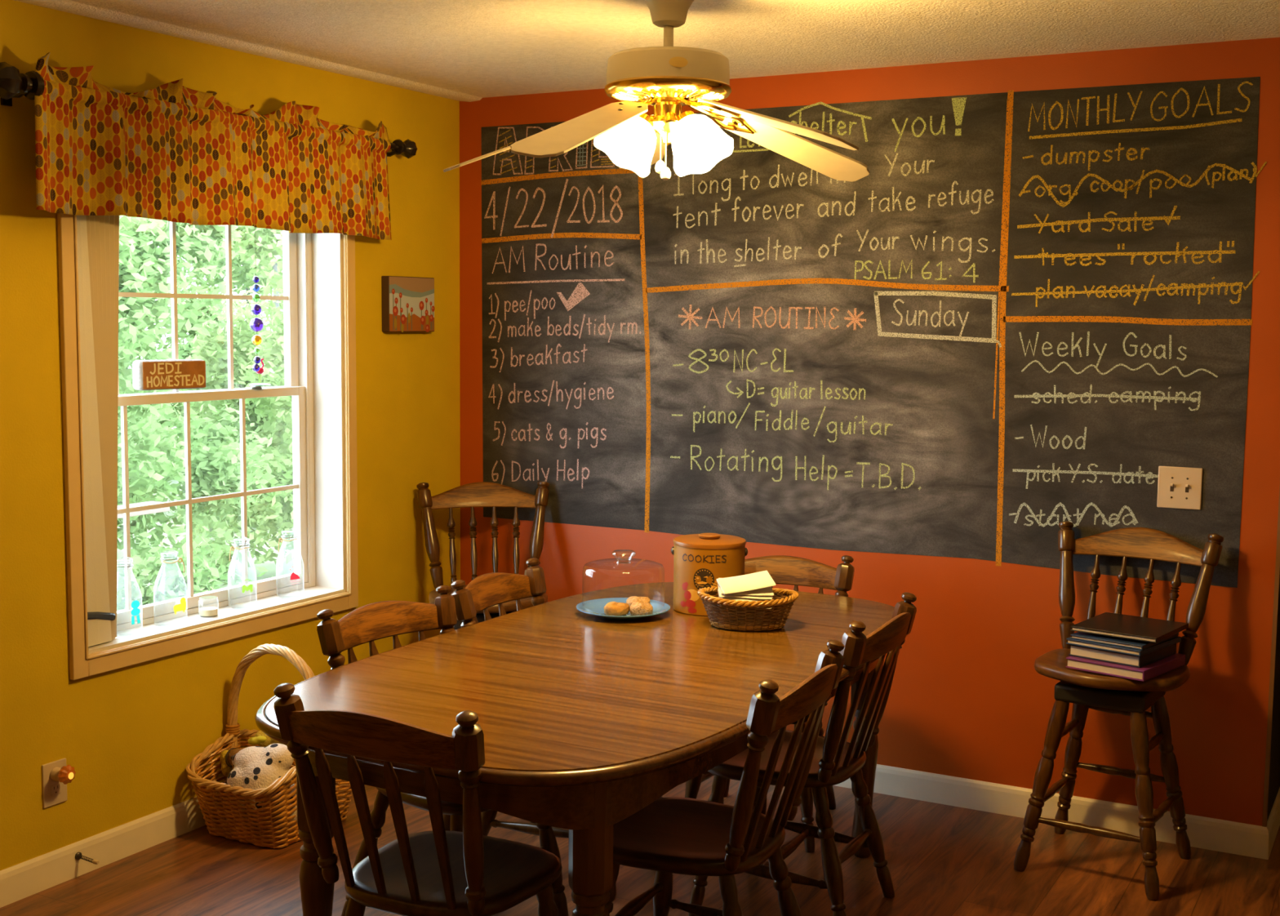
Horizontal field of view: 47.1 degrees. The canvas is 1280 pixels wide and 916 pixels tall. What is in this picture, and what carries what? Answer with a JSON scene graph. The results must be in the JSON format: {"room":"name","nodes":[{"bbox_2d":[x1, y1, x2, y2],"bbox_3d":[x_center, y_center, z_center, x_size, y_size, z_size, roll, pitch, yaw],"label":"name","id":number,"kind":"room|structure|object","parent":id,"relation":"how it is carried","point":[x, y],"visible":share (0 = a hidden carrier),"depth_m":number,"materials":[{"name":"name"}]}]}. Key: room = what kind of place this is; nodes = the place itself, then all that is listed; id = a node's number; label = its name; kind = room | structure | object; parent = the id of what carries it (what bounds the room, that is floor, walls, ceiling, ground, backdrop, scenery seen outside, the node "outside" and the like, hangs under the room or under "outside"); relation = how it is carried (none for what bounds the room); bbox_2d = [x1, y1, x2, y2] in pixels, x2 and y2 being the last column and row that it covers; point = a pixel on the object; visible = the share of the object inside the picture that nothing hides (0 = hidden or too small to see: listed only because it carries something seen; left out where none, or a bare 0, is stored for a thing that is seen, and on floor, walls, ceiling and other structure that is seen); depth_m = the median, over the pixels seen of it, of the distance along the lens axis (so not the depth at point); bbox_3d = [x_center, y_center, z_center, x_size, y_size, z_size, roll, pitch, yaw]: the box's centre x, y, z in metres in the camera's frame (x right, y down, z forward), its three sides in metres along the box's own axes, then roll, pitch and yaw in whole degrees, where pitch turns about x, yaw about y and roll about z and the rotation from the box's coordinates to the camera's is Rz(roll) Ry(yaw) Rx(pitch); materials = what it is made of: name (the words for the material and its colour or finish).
{"room":"dining room","nodes":[
{"label":"dining room","id":0,"kind":"room"},
{"bbox_2d":[0,0,460,871],"bbox_3d":[-2.349,0.088,2.978,0.200,2.440,6.720,4,6,29],"label":"wall","id":1,"kind":"structure","parent":0,"point":[130,735],"depth_m":4.42,"materials":[{"name":"yellow paint"}]},
{"bbox_2d":[41,758,66,808],"bbox_3d":[-1.650,0.917,4.141,0.009,0.124,0.080,4,6,29],"label":"wall outlet","id":2,"kind":"object","parent":1,"relation":"attached to","point":[54,793],"visible":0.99,"depth_m":4.13,"materials":[{"name":"beige plastic"}]},
{"bbox_2d":[50,782,61,795],"bbox_3d":[-1.647,0.935,4.142,0.003,0.029,0.034,4,6,29],"label":"socket","id":3,"kind":"object","parent":2,"relation":"attached to","point":[55,788],"depth_m":4.14,"materials":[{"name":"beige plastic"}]},
{"bbox_2d":[49,764,75,784],"bbox_3d":[-1.615,0.886,4.120,0.070,0.052,0.055,4,6,29],"label":"night light","id":4,"kind":"object","parent":2,"relation":"attached to","point":[65,775],"visible":1,"depth_m":4.11,"materials":[{"name":"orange plastic"}]},
{"bbox_2d":[0,760,295,907],"bbox_3d":[-2.295,1.265,2.987,0.014,0.096,6.600,4,6,29],"label":"baseboard","id":5,"kind":"structure","parent":1,"relation":"attached to","point":[31,877],"depth_m":4.28,"materials":[{"name":"paint"}]},
{"bbox_2d":[75,852,98,864],"bbox_3d":[-1.577,1.144,4.196,0.082,0.022,0.021,4,6,29],"label":"door stop","id":6,"kind":"object","parent":5,"relation":"attached to","point":[78,855],"visible":1,"depth_m":4.20,"materials":[{"name":"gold metal"}]},
{"bbox_2d":[57,213,358,679],"bbox_3d":[-1.391,-0.190,4.684,0.224,1.539,1.246,4,6,29],"label":"window","id":7,"kind":"structure","parent":1,"relation":"in","point":[318,298],"depth_m":5.00,"materials":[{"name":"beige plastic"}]},
{"bbox_2d":[76,214,119,646],"bbox_3d":[-1.581,-0.155,4.278,0.100,1.391,0.214,4,6,29],"label":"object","id":8,"kind":"object","parent":7,"relation":"hanging from","point":[98,236],"visible":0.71,"depth_m":4.26,"materials":[{"name":"white wood"}]},
{"bbox_2d":[116,556,142,635],"bbox_3d":[-1.554,0.415,4.430,0.084,0.233,0.083,5,7,36],"label":"milk bottle","id":9,"kind":"object","parent":7,"relation":"on","point":[135,611],"visible":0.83,"depth_m":4.42,"materials":[{"name":"clear glass"}]},
{"bbox_2d":[132,359,206,390],"bbox_3d":[-1.482,-0.263,4.630,0.056,0.093,0.236,5,7,41],"label":"wooden sign","id":10,"kind":"object","parent":7,"relation":"on","point":[171,374],"visible":1,"depth_m":4.60,"materials":[{"name":"brown wood"}]},
{"bbox_2d":[153,550,187,626],"bbox_3d":[-1.459,0.403,4.567,0.084,0.233,0.087,4,6,31],"label":"milk bottle","id":11,"kind":"object","parent":7,"relation":"on","point":[182,606],"visible":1,"depth_m":4.56,"materials":[{"name":"clear glass"}]},
{"bbox_2d":[198,598,217,617],"bbox_3d":[-1.385,0.477,4.716,0.062,0.060,0.062,4,6,29],"label":"candle jar","id":12,"kind":"object","parent":7,"relation":"on","point":[208,611],"visible":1,"depth_m":4.70,"materials":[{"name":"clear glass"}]},
{"bbox_2d":[227,536,257,609],"bbox_3d":[-1.315,0.377,4.847,0.087,0.233,0.084,-3,6,-31],"label":"milk bottle","id":13,"kind":"object","parent":7,"relation":"on","point":[250,587],"visible":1,"depth_m":4.82,"materials":[{"name":"clear glass"}]},
{"bbox_2d":[249,233,263,372],"bbox_3d":[-1.275,-0.781,4.865,0.046,0.992,0.046,-3,6,-31],"label":"suncatcher","id":14,"kind":"object","parent":7,"relation":"hanging from","point":[256,324],"visible":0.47,"depth_m":4.88,"materials":[{"name":"multicoloured glass"}]},
{"bbox_2d":[248,358,271,386],"bbox_3d":[-1.278,-0.287,4.937,0.072,0.095,0.072,4,6,29],"label":"bird figurine","id":15,"kind":"object","parent":7,"relation":"on","point":[261,371],"visible":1,"depth_m":4.93,"materials":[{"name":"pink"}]},
{"bbox_2d":[275,528,304,598],"bbox_3d":[-1.202,0.360,5.035,0.087,0.233,0.084,-3,6,-31],"label":"milk bottle","id":16,"kind":"object","parent":7,"relation":"on","point":[293,576],"visible":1,"depth_m":5.01,"materials":[{"name":"clear glass"}]},
{"bbox_2d":[0,62,417,158],"bbox_3d":[-1.250,-1.038,4.521,0.133,0.098,1.751,4,6,29],"label":"curtain rod","id":17,"kind":"object","parent":1,"relation":"attached to","point":[13,83],"visible":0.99,"depth_m":3.83,"materials":[{"name":"brown metal"}]},
{"bbox_2d":[34,52,391,239],"bbox_3d":[-1.236,-0.916,4.502,0.078,0.416,1.517,4,6,29],"label":"valance","id":18,"kind":"object","parent":17,"relation":"hanging from","point":[173,152],"visible":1,"depth_m":4.39,"materials":[{"name":"orange fabric"}]},
{"bbox_2d":[14,0,482,102],"bbox_3d":[-2.230,-1.107,2.736,0.110,0.013,6.600,4,6,29],"label":"trim","id":19,"kind":"structure","parent":1,"relation":"attached to","point":[67,6],"depth_m":4.50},
{"bbox_2d":[381,275,434,333],"bbox_3d":[-0.852,-0.564,5.410,0.036,0.204,0.274,4,6,29],"label":"canvas painting","id":20,"kind":"object","parent":1,"relation":"attached to","point":[407,302],"visible":1,"depth_m":5.38,"materials":[{"name":"brown"}]},
{"bbox_2d":[0,775,1279,915],"bbox_3d":[0.327,1.448,2.478,5.520,0.120,8.440,4,6,29],"label":"floor","id":21,"kind":"structure","parent":0,"point":[943,860],"depth_m":4.25,"materials":[{"name":"laminate"}]},
{"bbox_2d":[186,644,351,848],"bbox_3d":[-1.143,0.873,4.621,0.418,0.582,0.464,4,6,29],"label":"basket","id":22,"kind":"object","parent":21,"relation":"on","point":[232,825],"visible":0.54,"depth_m":4.50,"materials":[{"name":"brown wicker"}]},
{"bbox_2d":[219,747,244,810],"bbox_3d":[-1.258,1.016,4.617,0.133,0.219,0.089,4,6,29],"label":"plush toy","id":23,"kind":"object","parent":22,"relation":"in","point":[227,766],"visible":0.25,"depth_m":4.61,"materials":[{"name":"fabric"}]},
{"bbox_2d":[226,743,297,831],"bbox_3d":[-1.147,1.010,4.509,0.232,0.283,0.218,4,6,29],"label":"plush dog","id":24,"kind":"object","parent":22,"relation":"in","point":[255,767],"visible":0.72,"depth_m":4.44},
{"bbox_2d":[248,730,287,746],"bbox_3d":[-1.175,0.990,4.699,0.159,0.266,0.136,0,6,-4],"label":"duck","id":25,"kind":"object","parent":22,"relation":"in","point":[260,739],"visible":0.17,"depth_m":4.63},
{"bbox_2d":[273,682,562,915],"bbox_3d":[-0.433,0.886,3.112,0.492,0.872,0.526,3,6,26],"label":"dining chair","id":26,"kind":"object","parent":21,"relation":"on","point":[437,872],"visible":1,"depth_m":2.96,"materials":[{"name":"brown wood"}]},
{"bbox_2d":[316,585,568,915],"bbox_3d":[-0.510,0.816,3.851,0.523,0.867,0.490,4,7,35],"label":"dining chair","id":27,"kind":"object","parent":21,"relation":"on","point":[369,623],"visible":0.37,"depth_m":3.89,"materials":[{"name":"brown wood"}]},
{"bbox_2d":[416,480,549,630],"bbox_3d":[-0.558,0.604,5.370,0.498,0.997,0.507,0,6,-10],"label":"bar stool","id":28,"kind":"object","parent":21,"relation":"on","point":[479,494],"visible":0.45,"depth_m":5.50,"materials":[{"name":"brown wood"}]},
{"bbox_2d":[450,557,568,838],"bbox_3d":[-0.238,0.772,4.342,0.523,0.867,0.490,3,6,25],"label":"dining chair","id":29,"kind":"object","parent":21,"relation":"on","point":[485,591],"visible":0.23,"depth_m":4.36,"materials":[{"name":"brown wood"}]},
{"bbox_2d":[254,582,907,915],"bbox_3d":[-0.029,0.876,3.875,1.122,0.745,2.077,4,6,29],"label":"dining table","id":30,"kind":"object","parent":21,"relation":"on","point":[586,721],"visible":0.65,"depth_m":3.35,"materials":[{"name":"laminate"}]},
{"bbox_2d":[576,597,670,619],"bbox_3d":[-0.049,0.448,4.313,0.277,0.023,0.277,4,6,29],"label":"cake plate","id":31,"kind":"object","parent":30,"relation":"on","point":[595,607],"visible":0.61,"depth_m":4.33,"materials":[{"name":"blue ceramic"}]},
{"bbox_2d":[604,601,630,615],"bbox_3d":[-0.071,0.436,4.263,0.073,0.035,0.076,4,6,29],"label":"biscuit","id":32,"kind":"object","parent":31,"relation":"on","point":[611,608],"visible":0.98,"depth_m":4.24,"materials":[{"name":"beige food"}]},
{"bbox_2d":[582,549,662,576],"bbox_3d":[-0.048,0.356,4.304,0.243,0.171,0.243,4,6,29],"label":"cake dome","id":33,"kind":"object","parent":31,"relation":"on","point":[620,562],"visible":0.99,"depth_m":4.31,"materials":[{"name":"clear glass"}]},
{"bbox_2d":[626,595,649,606],"bbox_3d":[-0.006,0.428,4.325,0.073,0.040,0.077,4,6,29],"label":"biscuit","id":34,"kind":"object","parent":31,"relation":"on","point":[630,600],"visible":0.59,"depth_m":4.31,"materials":[{"name":"beige food"}]},
{"bbox_2d":[629,601,653,615],"bbox_3d":[0.005,0.437,4.259,0.071,0.036,0.070,4,6,29],"label":"biscuit","id":35,"kind":"object","parent":31,"relation":"on","point":[636,608],"visible":0.93,"depth_m":4.23,"materials":[{"name":"beige food"}]},
{"bbox_2d":[671,533,747,616],"bbox_3d":[0.206,0.339,4.395,0.225,0.228,0.227,4,6,29],"label":"cookie jar","id":36,"kind":"object","parent":30,"relation":"on","point":[700,559],"visible":0.88,"depth_m":4.30,"materials":[{"name":"brown ceramic"}]},
{"bbox_2d":[697,586,798,631],"bbox_3d":[0.305,0.426,4.166,0.286,0.099,0.232,1,6,4],"label":"basket","id":37,"kind":"object","parent":30,"relation":"on","point":[729,615],"visible":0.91,"depth_m":4.09,"materials":[{"name":"brown wicker"}]},
{"bbox_2d":[717,582,772,599],"bbox_3d":[0.298,0.378,4.184,0.149,0.034,0.097,0,5,-2],"label":"paper napkin","id":38,"kind":"object","parent":37,"relation":"in","point":[721,595],"visible":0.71,"depth_m":4.14,"materials":[{"name":"white"}]},
{"bbox_2d":[718,577,773,595],"bbox_3d":[0.301,0.367,4.185,0.149,0.034,0.100,0,5,-3],"label":"paper napkin","id":39,"kind":"object","parent":37,"relation":"in","point":[767,591],"visible":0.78,"depth_m":4.15,"materials":[{"name":"white"}]},
{"bbox_2d":[716,570,775,594],"bbox_3d":[0.301,0.353,4.179,0.151,0.050,0.097,0,6,-8],"label":"paper napkin","id":40,"kind":"object","parent":39,"relation":"on","point":[760,580],"visible":1,"depth_m":4.17,"materials":[{"name":"white"}]},
{"bbox_2d":[721,595,773,601],"bbox_3d":[0.303,0.388,4.186,0.149,0.034,0.100,0,6,-4],"label":"paper napkin","id":41,"kind":"object","parent":37,"relation":"in","point":[729,598],"visible":0.18,"depth_m":4.14,"materials":[{"name":"white"}]},
{"bbox_2d":[604,639,844,915],"bbox_3d":[0.169,0.867,3.392,0.523,0.867,0.490,3,6,26],"label":"dining chair","id":42,"kind":"object","parent":21,"relation":"on","point":[668,836],"visible":0.91,"depth_m":3.30,"materials":[{"name":"brown wood"}]},
{"bbox_2d":[684,555,854,852],"bbox_3d":[0.405,0.751,4.711,0.480,0.850,0.512,2,6,18],"label":"dining chair","id":43,"kind":"object","parent":21,"relation":"on","point":[796,571],"visible":0.19,"depth_m":4.83,"materials":[{"name":"brown wood"}]},
{"bbox_2d":[688,592,916,915],"bbox_3d":[0.451,0.811,4.005,0.523,0.867,0.490,3,6,27],"label":"dining chair","id":44,"kind":"object","parent":21,"relation":"on","point":[835,760],"visible":0.73,"depth_m":3.88,"materials":[{"name":"brown wood"}]},
{"bbox_2d":[1013,520,1223,900],"bbox_3d":[1.414,0.720,4.382,0.495,0.992,0.504,4,7,33],"label":"bar stool","id":45,"kind":"object","parent":21,"relation":"on","point":[1086,690],"visible":0.88,"depth_m":4.36,"materials":[{"name":"brown wood"}]},
{"bbox_2d":[1065,653,1185,681],"bbox_3d":[1.419,0.593,4.289,0.235,0.030,0.285,6,7,42],"label":"workbook","id":46,"kind":"object","parent":45,"relation":"on","point":[1155,668],"visible":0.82,"depth_m":4.19,"materials":[{"name":"purple paper"}]},
{"bbox_2d":[1068,643,1176,667],"bbox_3d":[1.413,0.559,4.300,0.215,0.034,0.250,6,7,42],"label":"book","id":47,"kind":"object","parent":46,"relation":"on","point":[1076,651],"visible":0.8,"depth_m":4.21,"materials":[{"name":"paper"}]},
{"bbox_2d":[1066,635,1181,656],"bbox_3d":[1.415,0.533,4.297,0.225,0.016,0.270,6,8,43],"label":"folder","id":48,"kind":"object","parent":47,"relation":"on","point":[1176,639],"visible":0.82,"depth_m":4.21,"materials":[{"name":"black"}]},
{"bbox_2d":[1070,631,1178,649],"bbox_3d":[1.418,0.518,4.296,0.215,0.012,0.262,5,7,41],"label":"notebook","id":49,"kind":"object","parent":48,"relation":"on","point":[1130,643],"visible":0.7,"depth_m":4.21,"materials":[{"name":"blue paper"}]},
{"bbox_2d":[1071,612,1188,643],"bbox_3d":[1.436,0.495,4.305,0.250,0.014,0.270,5,7,38],"label":"binder","id":50,"kind":"object","parent":49,"relation":"on","point":[1106,624],"visible":1,"depth_m":4.27,"materials":[{"name":"black"}]},
{"bbox_2d":[69,0,1279,97],"bbox_3d":[0.351,-1.100,2.233,5.520,0.120,8.440,4,6,29],"label":"ceiling","id":51,"kind":"structure","parent":0,"point":[481,48],"depth_m":4.23,"materials":[{"name":"white paint"}]},
{"bbox_2d":[443,0,870,182],"bbox_3d":[0.053,-0.933,3.634,1.121,0.486,1.072,4,6,29],"label":"ceiling fan","id":52,"kind":"object","parent":51,"relation":"hanging from","point":[668,78],"visible":1,"depth_m":3.59,"materials":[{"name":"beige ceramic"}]},
{"bbox_2d":[649,98,686,145],"bbox_3d":[0.069,-0.837,3.672,0.108,0.108,0.108,4,6,29],"label":"shade","id":53,"kind":"object","parent":52,"relation":"attached to","point":[663,108],"depth_m":3.63,"materials":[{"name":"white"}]},
{"bbox_2d":[459,36,1279,826],"bbox_3d":[0.984,-0.146,5.750,2.976,2.440,1.600,4,6,29],"label":"wall","id":54,"kind":"structure","parent":0,"point":[967,699],"depth_m":4.76,"materials":[{"name":"orange paint"}]},
{"bbox_2d":[480,76,1266,587],"bbox_3d":[0.608,-0.441,5.012,2.786,1.523,0.003,4,6,29],"label":"chalkboard","id":55,"kind":"object","parent":54,"relation":"attached to","point":[1028,306],"visible":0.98,"depth_m":4.87,"materials":[{"name":"chalkboard paint"},{"name":"chalk"}]},
{"bbox_2d":[1156,466,1202,510],"bbox_3d":[1.645,0.092,4.481,0.128,0.128,0.020,4,6,29],"label":"light switch","id":56,"kind":"object","parent":55,"relation":"attached to","point":[1178,487],"visible":1,"depth_m":4.48,"materials":[{"name":"beige plastic"}]},
{"bbox_2d":[834,764,1279,859],"bbox_3d":[0.807,1.049,5.547,2.990,0.096,0.914,4,6,29],"label":"baseboard","id":57,"kind":"structure","parent":54,"relation":"attached to","point":[1204,833],"depth_m":4.71,"materials":[{"name":"paint"}]},
{"bbox_2d":[1262,485,1279,826],"bbox_3d":[1.905,-0.050,4.342,0.012,2.344,0.015,4,6,29],"label":"trim","id":58,"kind":"structure","parent":54,"relation":"attached to","point":[1277,550],"depth_m":4.40,"materials":[{"name":"brown paint"}]},
{"label":"outside","id":59,"kind":"structure","parent":0,"visible":0},
{"bbox_2d":[116,426,294,599],"bbox_3d":[-13.328,0.572,18.489,33.790,0.100,42.000,4,6,29],"label":"lawn","id":60,"kind":"structure","parent":59,"point":[274,571],"depth_m":14.36,"materials":[{"name":"green plant"}]},
{"bbox_2d":[117,501,169,518],"bbox_3d":[-2.509,0.999,6.686,0.120,1.515,0.900,4,6,29],"label":"rail","id":61,"kind":"object","parent":60,"relation":"on","point":[166,508],"visible":0.12,"depth_m":6.88,"materials":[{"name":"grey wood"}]},
{"bbox_2d":[119,220,170,364],"bbox_3d":[-8.564,-2.919,21.526,3.422,6.760,3.300,4,6,32],"label":"leafy tree","id":62,"kind":"object","parent":60,"relation":"on","point":[119,220],"visible":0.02,"depth_m":22.27,"materials":[{"name":"green plant"}]},
{"bbox_2d":[130,457,160,493],"bbox_3d":[-7.171,-2.247,17.911,2.865,6.094,3.291,2,6,12],"label":"leafy tree","id":63,"kind":"object","parent":60,"relation":"on","point":[148,477],"visible":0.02,"depth_m":18.75,"materials":[{"name":"green plant"}]},
{"bbox_2d":[119,215,207,492],"bbox_3d":[-5.666,-1.282,14.044,2.799,5.101,2.719,5,7,36],"label":"leafy tree","id":64,"kind":"object","parent":60,"relation":"on","point":[180,411],"visible":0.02,"depth_m":14.21,"materials":[{"name":"green plant"}]},
{"bbox_2d":[116,215,275,610],"bbox_3d":[-3.884,-0.454,10.664,2.610,4.254,2.820,-2,6,-25],"label":"leafy tree","id":65,"kind":"object","parent":60,"relation":"on","point":[137,271],"visible":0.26,"depth_m":10.40,"materials":[{"name":"green plant"}]},
{"bbox_2d":[125,231,283,457],"bbox_3d":[-5.641,-2.630,21.084,3.188,5.925,3.175,4,6,29],"label":"leafy tree","id":66,"kind":"object","parent":60,"relation":"on","point":[206,412],"visible":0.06,"depth_m":20.23,"materials":[{"name":"green plant"}]},
{"bbox_2d":[145,220,293,532],"bbox_3d":[-4.199,-1.645,17.169,2.778,5.081,3.009,4,6,29],"label":"leafy tree","id":67,"kind":"object","parent":60,"relation":"on","point":[241,275],"visible":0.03,"depth_m":17.06,"materials":[{"name":"green plant"}]},
{"bbox_2d":[173,225,293,579],"bbox_3d":[-3.041,-0.898,13.391,2.531,4.304,2.522,-5,8,-44],"label":"leafy tree","id":68,"kind":"object","parent":60,"relation":"on","point":[273,511],"visible":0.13,"depth_m":12.78,"materials":[{"name":"green plant"}]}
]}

